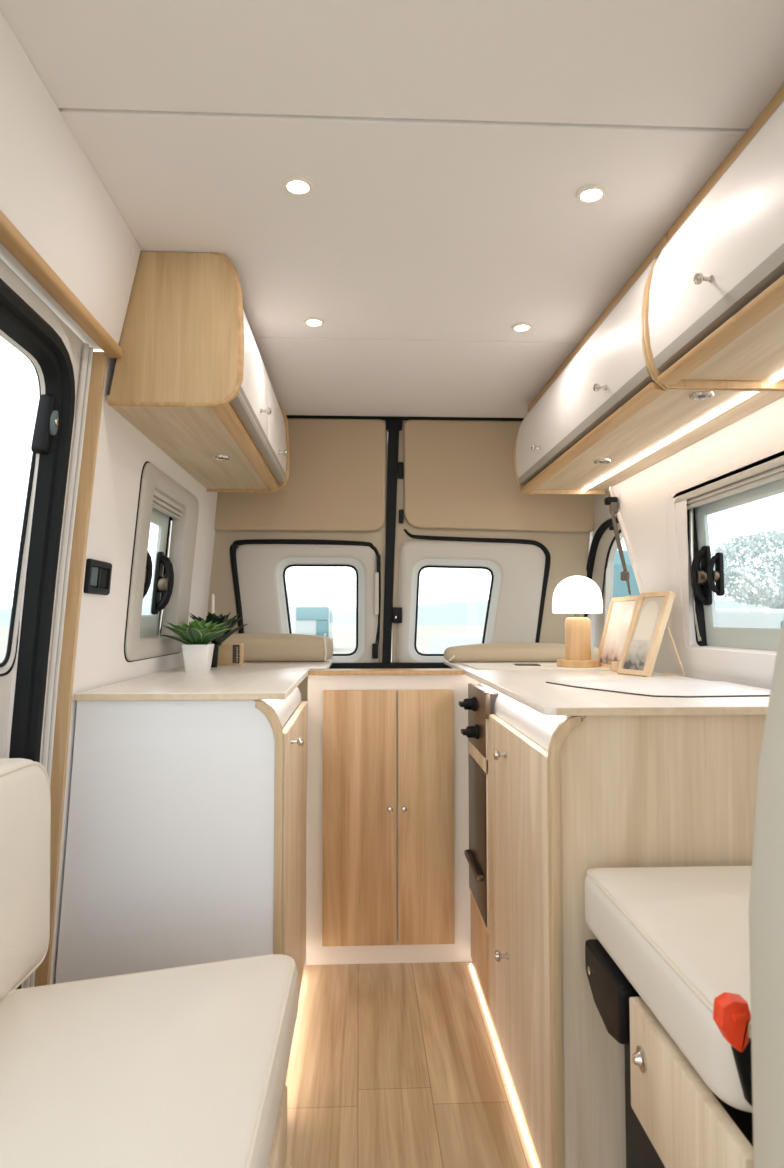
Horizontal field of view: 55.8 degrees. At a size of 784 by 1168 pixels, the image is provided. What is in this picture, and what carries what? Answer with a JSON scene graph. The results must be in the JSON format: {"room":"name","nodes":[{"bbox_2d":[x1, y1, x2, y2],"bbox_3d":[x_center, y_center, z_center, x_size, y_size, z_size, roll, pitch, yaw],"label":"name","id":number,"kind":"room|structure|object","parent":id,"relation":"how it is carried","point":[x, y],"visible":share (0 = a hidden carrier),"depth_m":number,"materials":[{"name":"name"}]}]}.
{"room":"vehicle interior","nodes":[
{"label":"vehicle interior","id":0,"kind":"room"},
{"bbox_2d":[0,258,83,988],"bbox_3d":[-0.661,0.282,0.853,0.122,1.640,1.389,0,-3,-3],"label":"wall pillar","id":1,"kind":"structure","parent":0,"point":[73,343],"depth_m":1.44,"materials":[{"name":"white paint"}]},
{"bbox_2d":[0,278,92,989],"bbox_3d":[-0.665,0.289,0.952,0.145,1.636,1.155,0,-3,-3],"label":"door","id":2,"kind":"structure","parent":1,"relation":"attached to","point":[24,667],"depth_m":1.40,"materials":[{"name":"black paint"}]},
{"bbox_2d":[31,394,59,453],"bbox_3d":[-0.657,-0.304,1.408,0.044,0.115,0.040,0,-3,-3],"label":"door handle","id":3,"kind":"object","parent":2,"relation":"attached to","point":[47,422],"depth_m":1.40,"materials":[{"name":"black plastic"}]},
{"bbox_2d":[0,10,217,984],"bbox_3d":[-0.636,0.199,1.535,0.177,1.871,2.740,0,-3,-3],"label":"wall","id":4,"kind":"structure","parent":0,"point":[51,192],"depth_m":1.51,"materials":[{"name":"white fabric"}]},
{"bbox_2d":[0,210,122,357],"bbox_3d":[-0.569,-0.537,0.906,0.032,0.024,1.407,0,-3,-3],"label":"trim","id":5,"kind":"structure","parent":4,"relation":"attached to","point":[11,238],"depth_m":1.26,"materials":[{"name":"brown wood"}]},
{"bbox_2d":[34,352,106,986],"bbox_3d":[-0.684,0.318,1.552,0.136,1.635,0.014,0,-3,-3],"label":"trim","id":6,"kind":"structure","parent":4,"relation":"attached to","point":[99,359],"depth_m":1.56,"materials":[{"name":"brown wood"}]},
{"bbox_2d":[83,559,111,594],"bbox_3d":[-0.662,-0.015,1.667,0.016,0.075,0.144,0,-3,-3],"label":"wall socket","id":7,"kind":"object","parent":4,"relation":"attached to","point":[97,580],"visible":1,"depth_m":1.65,"materials":[{"name":"black plastic"}]},
{"bbox_2d":[124,461,198,661],"bbox_3d":[-0.705,-0.047,2.236,0.104,0.536,0.658,0,-3,-3],"label":"window","id":8,"kind":"structure","parent":4,"relation":"in","point":[163,502],"depth_m":2.28,"materials":[{"name":"grey plastic"}]},
{"bbox_2d":[152,489,182,519],"bbox_3d":[-0.684,-0.239,2.219,0.027,0.041,0.385,0,-3,-3],"label":"roller blind","id":9,"kind":"object","parent":8,"relation":"attached to","point":[167,504],"depth_m":2.24,"materials":[{"name":"grey fabric"}]},
{"bbox_2d":[105,251,289,492],"bbox_3d":[-0.515,-0.537,2.178,0.362,0.354,1.116,0,-3,-3],"label":"upper cabinet","id":10,"kind":"object","parent":4,"relation":"attached to","point":[191,376],"visible":0.98,"depth_m":1.63,"materials":[{"name":"brown wood"}]},
{"bbox_2d":[212,455,229,460],"bbox_3d":[-0.502,-0.371,2.174,0.052,0.008,0.052,0,-3,-3],"label":"recessed light","id":11,"kind":"object","parent":10,"relation":"attached to","point":[215,457],"visible":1,"depth_m":2.17,"materials":[{"name":"silver metal"}]},
{"bbox_2d":[207,418,387,718],"bbox_3d":[-0.403,0.047,2.927,0.775,1.431,0.060,0,-3,-3],"label":"door","id":12,"kind":"structure","parent":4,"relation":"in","point":[330,510],"depth_m":2.93,"materials":[{"name":"beige fabric"}]},
{"bbox_2d":[372,555,380,658],"bbox_3d":[-0.061,0.089,2.921,0.034,0.410,0.024,0,-3,-3],"label":"stay","id":13,"kind":"object","parent":12,"relation":"attached to","point":[377,584],"visible":1,"depth_m":2.92,"materials":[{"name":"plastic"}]},
{"bbox_2d":[329,419,450,668],"bbox_3d":[-0.001,0.040,2.945,1.460,1.406,0.060,0,-3,-3],"label":"door frame","id":14,"kind":"structure","parent":4,"relation":"attached to","point":[393,426],"depth_m":2.94,"materials":[{"name":"black rubber"}]},
{"bbox_2d":[286,415,523,420],"bbox_3d":[0.169,-0.662,2.986,1.300,0.008,0.060,0,-3,-3],"label":"trim","id":15,"kind":"structure","parent":4,"relation":"attached to","point":[288,416],"depth_m":2.95,"materials":[{"name":"black rubber"}]},
{"bbox_2d":[0,0,783,417],"bbox_3d":[0.144,-0.775,1.076,1.620,0.030,3.860,0,-3,-3],"label":"ceiling","id":16,"kind":"structure","parent":0,"point":[446,148],"depth_m":1.28,"materials":[{"name":"white paint"}]},
{"bbox_2d":[283,175,312,194],"bbox_3d":[-0.175,-0.743,1.379,0.056,0.008,0.056,0,-3,-3],"label":"recessed light","id":17,"kind":"object","parent":16,"relation":"in","point":[295,185],"visible":1,"depth_m":1.38,"materials":[{"name":"beige"}]},
{"bbox_2d":[304,317,323,326],"bbox_3d":[-0.212,-0.712,2.010,0.056,0.008,0.056,0,-3,-3],"label":"recessed light","id":18,"kind":"object","parent":16,"relation":"in","point":[309,321],"visible":1,"depth_m":2.00,"materials":[{"name":"beige"}]},
{"bbox_2d":[512,322,531,331],"bbox_3d":[0.359,-0.711,2.045,0.056,0.008,0.056,0,-3,-3],"label":"recessed light","id":19,"kind":"object","parent":16,"relation":"in","point":[521,326],"visible":1,"depth_m":2.04,"materials":[{"name":"beige"}]},
{"bbox_2d":[576,184,605,202],"bbox_3d":[0.378,-0.742,1.406,0.056,0.008,0.056,0,-3,-3],"label":"recessed light","id":20,"kind":"object","parent":16,"relation":"in","point":[591,193],"visible":1,"depth_m":1.40,"materials":[{"name":"beige"}]},
{"bbox_2d":[285,888,540,1167],"bbox_3d":[0.113,1.125,1.003,1.720,0.030,3.900,0,-3,-3],"label":"floor","id":21,"kind":"structure","parent":0,"point":[391,1065],"depth_m":1.72,"materials":[{"name":"brown wood"}]},
{"bbox_2d":[0,758,298,1167],"bbox_3d":[-0.406,0.681,0.867,0.572,0.843,0.933,0,-3,-3],"label":"seat","id":22,"kind":"object","parent":21,"relation":"on","point":[185,1066],"visible":1,"depth_m":0.98,"materials":[{"name":"beige leather"}]},
{"bbox_2d":[0,956,298,1167],"bbox_3d":[-0.370,0.660,0.849,0.459,0.135,0.891,0,-3,-3],"label":"seat cushion","id":23,"kind":"object","parent":22,"relation":"on","point":[185,1066],"depth_m":0.94,"materials":[{"name":"beige leather"}]},
{"bbox_2d":[55,687,306,1084],"bbox_3d":[-0.476,0.710,1.917,0.521,0.888,0.698,0,-3,-3],"label":"base cabinet","id":24,"kind":"object","parent":21,"relation":"on","point":[186,845],"visible":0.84,"depth_m":1.59,"materials":[{"name":"white laminate"}]},
{"bbox_2d":[75,660,331,700],"bbox_3d":[-0.455,0.273,2.234,0.499,0.016,1.305,0,-3,-3],"label":"countertop","id":25,"kind":"structure","parent":24,"relation":"on","point":[249,680],"depth_m":1.79,"materials":[{"name":"beige laminate"}]},
{"bbox_2d":[161,619,232,671],"bbox_3d":[-0.595,0.187,2.278,0.222,0.161,0.223,2,-3,-37],"label":"potted plant","id":26,"kind":"object","parent":25,"relation":"on","point":[195,636],"visible":1,"depth_m":2.23,"materials":[{"name":"green plant"}]},
{"bbox_2d":[211,594,214,643],"bbox_3d":[-0.614,0.156,2.531,0.011,0.246,0.011,0,-3,-3],"label":"taper candle","id":27,"kind":"object","parent":25,"relation":"on","point":[212,596],"visible":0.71,"depth_m":2.53,"materials":[{"name":"beige wax"}]},
{"bbox_2d":[189,612,246,667],"bbox_3d":[-0.576,0.184,2.463,0.191,0.183,0.228,0,-3,-3],"label":"plant","id":28,"kind":"object","parent":25,"relation":"on","point":[213,617],"visible":0.57,"depth_m":2.45,"materials":[{"name":"green plant"}]},
{"bbox_2d":[209,643,243,664],"bbox_3d":[-0.579,0.244,2.587,0.115,0.075,0.042,0,-3,-3],"label":"box","id":29,"kind":"object","parent":25,"relation":"on","point":[228,653],"visible":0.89,"depth_m":2.57,"materials":[{"name":"brown"}]},
{"bbox_2d":[208,633,332,661],"bbox_3d":[-0.475,0.239,2.793,0.501,0.105,0.161,0,-3,-3],"label":"cushion","id":30,"kind":"object","parent":25,"relation":"on","point":[258,647],"visible":0.62,"depth_m":2.73,"materials":[{"name":"beige fabric"}]},
{"bbox_2d":[306,675,479,964],"bbox_3d":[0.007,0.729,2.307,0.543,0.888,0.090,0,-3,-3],"label":"base cabinet","id":31,"kind":"object","parent":21,"relation":"on","point":[388,772],"visible":1,"depth_m":2.29,"materials":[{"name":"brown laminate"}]},
{"bbox_2d":[308,668,463,674],"bbox_3d":[-0.019,0.280,2.360,0.487,0.014,0.102,0,-3,-3],"label":"countertop","id":32,"kind":"structure","parent":31,"relation":"on","point":[416,671],"depth_m":2.31,"materials":[{"name":"brown wood"}]},
{"bbox_2d":[470,963,537,1167],"bbox_3d":[0.264,1.144,1.768,0.004,0.005,1.016,0,-3,-3],"label":"led strip","id":33,"kind":"object","parent":21,"relation":"on","point":[500,1056],"visible":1,"depth_m":1.71,"materials":[{"name":"white plastic"}]},
{"bbox_2d":[468,683,766,1167],"bbox_3d":[0.539,0.705,1.817,0.612,0.888,0.990,0,-3,-3],"label":"base cabinet","id":34,"kind":"object","parent":21,"relation":"on","point":[567,797],"visible":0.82,"depth_m":1.34,"materials":[{"name":"brown wood"}]},
{"bbox_2d":[458,683,498,926],"bbox_3d":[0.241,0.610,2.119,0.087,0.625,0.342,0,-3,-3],"label":"oven","id":35,"kind":"object","parent":34,"relation":"in","point":[480,702],"visible":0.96,"depth_m":2.09,"materials":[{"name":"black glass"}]},
{"bbox_2d":[444,660,768,715],"bbox_3d":[0.534,0.267,2.124,0.596,0.016,1.584,0,-3,-3],"label":"countertop","id":36,"kind":"structure","parent":34,"relation":"on","point":[529,688],"depth_m":1.47,"materials":[{"name":"beige laminate"}]},
{"bbox_2d":[444,643,598,661],"bbox_3d":[0.482,0.257,2.803,0.587,0.069,0.184,0,-3,-3],"label":"cushion","id":37,"kind":"object","parent":36,"relation":"on","point":[485,652],"visible":0.73,"depth_m":2.72,"materials":[{"name":"beige fabric"}]},
{"bbox_2d":[462,663,609,669],"bbox_3d":[0.481,0.272,2.449,0.459,0.006,0.329,0,-3,-3],"label":"magazine","id":38,"kind":"object","parent":36,"relation":"on","point":[478,666],"visible":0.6,"depth_m":2.37,"materials":[{"name":"beige paper"}]},
{"bbox_2d":[552,576,602,667],"bbox_3d":[0.606,0.121,2.416,0.160,0.296,0.160,0,-3,-3],"label":"table lamp","id":39,"kind":"object","parent":36,"relation":"on","point":[577,595],"visible":1,"depth_m":2.37,"materials":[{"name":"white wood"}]},
{"bbox_2d":[596,595,639,671],"bbox_3d":[0.711,0.156,2.338,0.094,0.233,0.259,0,-3,-3],"label":"picture frame","id":40,"kind":"object","parent":36,"relation":"on","point":[621,611],"visible":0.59,"depth_m":2.35,"materials":[{"name":"brown wood"}]},
{"bbox_2d":[600,601,634,663],"bbox_3d":[0.712,0.155,2.338,0.053,0.197,0.228,0,-3,-1],"label":"picture","id":41,"kind":"object","parent":40,"relation":"attached to","point":[620,615],"depth_m":2.35},
{"bbox_2d":[617,591,684,676],"bbox_3d":[0.733,0.142,2.104,0.127,0.241,0.140,1,-3,-22],"label":"picture frame","id":42,"kind":"object","parent":36,"relation":"on","point":[649,622],"visible":0.95,"depth_m":2.10,"materials":[{"name":"brown wood"}]},
{"bbox_2d":[623,597,664,670],"bbox_3d":[0.720,0.141,2.108,0.083,0.205,0.091,1,-3,-22],"label":"picture","id":43,"kind":"object","parent":42,"relation":"attached to","point":[646,632],"depth_m":2.10},
{"bbox_2d":[546,680,770,697],"bbox_3d":[0.610,0.236,1.689,0.443,0.004,0.403,0,-3,-3],"label":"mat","id":44,"kind":"object","parent":36,"relation":"on","point":[652,688],"visible":0.98,"depth_m":1.67,"materials":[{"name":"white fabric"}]},
{"bbox_2d":[584,866,753,1167],"bbox_3d":[0.593,0.791,1.028,0.521,0.640,0.555,0,-3,-3],"label":"seat","id":45,"kind":"object","parent":21,"relation":"on","point":[679,936],"depth_m":1.00,"materials":[{"name":"beige leather"}]},
{"bbox_2d":[713,992,752,1106],"bbox_3d":[0.363,0.492,0.771,0.048,0.121,0.026,0,-3,-3],"label":"seat belt buckle","id":46,"kind":"object","parent":45,"relation":"attached to","point":[731,1012],"visible":0.87,"depth_m":0.77,"materials":[{"name":"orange plastic"}]},
{"bbox_2d":[749,620,783,1167],"bbox_3d":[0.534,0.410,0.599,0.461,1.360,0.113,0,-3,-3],"label":"passenger seat","id":47,"kind":"object","parent":21,"relation":"on","point":[766,901],"visible":1,"depth_m":0.61,"materials":[{"name":"beige leather"}]},
{"bbox_2d":[392,420,593,683],"bbox_3d":[0.418,0.049,2.964,0.850,1.431,0.060,0,-3,-3],"label":"door","id":48,"kind":"structure","parent":0,"point":[461,499],"depth_m":2.96,"materials":[{"name":"beige plastic"}]},
{"bbox_2d":[392,607,401,622],"bbox_3d":[0.021,0.123,2.926,0.038,0.062,0.030,0,-3,-3],"label":"latch","id":49,"kind":"object","parent":48,"relation":"attached to","point":[396,611],"depth_m":2.92,"materials":[{"name":"black plastic"}]},
{"bbox_2d":[398,462,402,478],"bbox_3d":[0.035,-0.454,2.960,0.021,0.065,0.020,0,-3,-3],"label":"hinge","id":50,"kind":"object","parent":48,"relation":"attached to","point":[400,464],"visible":1,"depth_m":2.95,"materials":[{"name":"black plastic"}]},
{"bbox_2d":[399,509,402,523],"bbox_3d":[0.036,-0.269,2.951,0.018,0.055,0.020,0,-3,-3],"label":"hinge","id":51,"kind":"object","parent":48,"relation":"attached to","point":[400,510],"depth_m":2.94,"materials":[{"name":"black plastic"}]},
{"bbox_2d":[613,397,783,689],"bbox_3d":[0.866,0.195,1.442,0.001,1.871,2.520,0,-3,-3],"label":"wall","id":52,"kind":"structure","parent":0,"point":[641,497],"depth_m":2.20,"materials":[{"name":"white fabric"}]},
{"bbox_2d":[584,489,622,648],"bbox_3d":[0.836,0.078,2.833,0.062,1.120,0.608,1,-3,-13],"label":"window","id":53,"kind":"structure","parent":52,"relation":"in","point":[603,547],"depth_m":2.90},
{"bbox_2d":[604,490,630,594],"bbox_3d":[0.789,-0.150,2.579,0.044,0.380,0.169,0,-3,-3],"label":"belt","id":54,"kind":"object","parent":52,"relation":"hanging from","point":[612,502],"visible":1,"depth_m":2.60,"materials":[{"name":"brown fabric"}]},
{"bbox_2d":[609,487,645,593],"bbox_3d":[0.826,0.248,2.546,0.042,1.871,0.308,0,-3,-3],"label":"trim","id":55,"kind":"structure","parent":52,"relation":"attached to","point":[641,588],"depth_m":2.52,"materials":[{"name":"white plastic"}]},
{"bbox_2d":[514,232,783,493],"bbox_3d":[0.649,-0.537,2.170,0.369,0.334,1.269,0,-3,-3],"label":"upper cabinet","id":56,"kind":"object","parent":52,"relation":"attached to","point":[606,400],"depth_m":1.92,"materials":[{"name":"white laminate"}]},
{"bbox_2d":[593,459,610,463],"bbox_3d":[0.645,-0.377,2.273,0.052,0.008,0.052,0,-3,-3],"label":"recessed light","id":57,"kind":"object","parent":56,"relation":"attached to","point":[598,461],"visible":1,"depth_m":2.27,"materials":[{"name":"silver metal"}]},
{"bbox_2d":[689,391,714,399],"bbox_3d":[0.672,-0.409,1.606,0.052,0.008,0.052,0,-3,-3],"label":"recessed light","id":58,"kind":"object","parent":56,"relation":"attached to","point":[701,395],"visible":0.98,"depth_m":1.60,"materials":[{"name":"silver metal"}]},
{"bbox_2d":[644,85,783,389],"bbox_3d":[0.699,-0.592,1.047,0.369,0.334,0.970,0,-3,-3],"label":"upper cabinet","id":59,"kind":"object","parent":52,"relation":"attached to","point":[714,306],"depth_m":1.26,"materials":[{"name":"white laminate"}]},
{"bbox_2d":[666,435,783,683],"bbox_3d":[0.891,-0.051,1.620,0.071,0.560,1.248,0,-3,-3],"label":"window","id":60,"kind":"structure","parent":52,"relation":"in","point":[749,654],"depth_m":2.00,"materials":[{"name":"white plastic"}]},
{"bbox_2d":[674,456,783,509],"bbox_3d":[0.873,-0.261,1.635,0.032,0.040,1.100,0,-3,-3],"label":"roller blind","id":61,"kind":"object","parent":60,"relation":"attached to","point":[763,470],"depth_m":1.85,"materials":[{"name":"grey fabric"}]},
{"label":"outside","id":62,"kind":"structure","parent":0,"visible":0},
{"bbox_2d":[0,625,483,887],"bbox_3d":[-11.138,13.904,249.371,600.000,0.100,700.000,0,-3,-3],"label":"ground","id":63,"kind":"structure","parent":62,"point":[344,636],"depth_m":87.89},
{"bbox_2d":[295,607,332,640],"bbox_3d":[-4.462,2.575,42.739,1.960,2.450,4.460,0,-3,-3],"label":"van","id":64,"kind":"object","parent":63,"relation":"on","point":[308,620],"visible":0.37,"depth_m":40.56,"materials":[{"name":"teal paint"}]},
{"bbox_2d":[0,593,745,614],"bbox_3d":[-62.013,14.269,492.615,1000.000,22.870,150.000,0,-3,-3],"label":"hills","id":65,"kind":"structure","parent":63,"relation":"on","point":[294,600],"depth_m":456.35,"materials":[{"name":"grey"}]},
{"bbox_2d":[0,599,770,624],"bbox_3d":[45.907,11.875,317.158,700.000,10.600,150.000,0,-3,-3],"label":"water","id":66,"kind":"structure","parent":63,"relation":"on","point":[468,612],"depth_m":266.38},
{"bbox_2d":[610,550,639,600],"bbox_3d":[5.610,0.988,17.841,1.960,3.200,5.000,0,-3,7],"label":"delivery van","id":67,"kind":"object","parent":63,"relation":"on","point":[620,589],"visible":0.02,"depth_m":15.47,"materials":[{"name":"teal paint"}]},
{"bbox_2d":[711,528,783,608],"bbox_3d":[11.645,0.581,22.026,4.513,4.497,4.527,0,-3,-3],"label":"tree","id":68,"kind":"object","parent":63,"relation":"on","point":[776,602],"visible":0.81,"depth_m":21.63,"materials":[{"name":"grey plant"}]},
{"bbox_2d":[716,608,783,627],"bbox_3d":[5.741,1.385,12.616,3.900,1.900,1.760,1,-3,-23],"label":"parked car","id":69,"kind":"object","parent":63,"relation":"on","point":[735,618],"visible":0.11,"depth_m":11.71,"materials":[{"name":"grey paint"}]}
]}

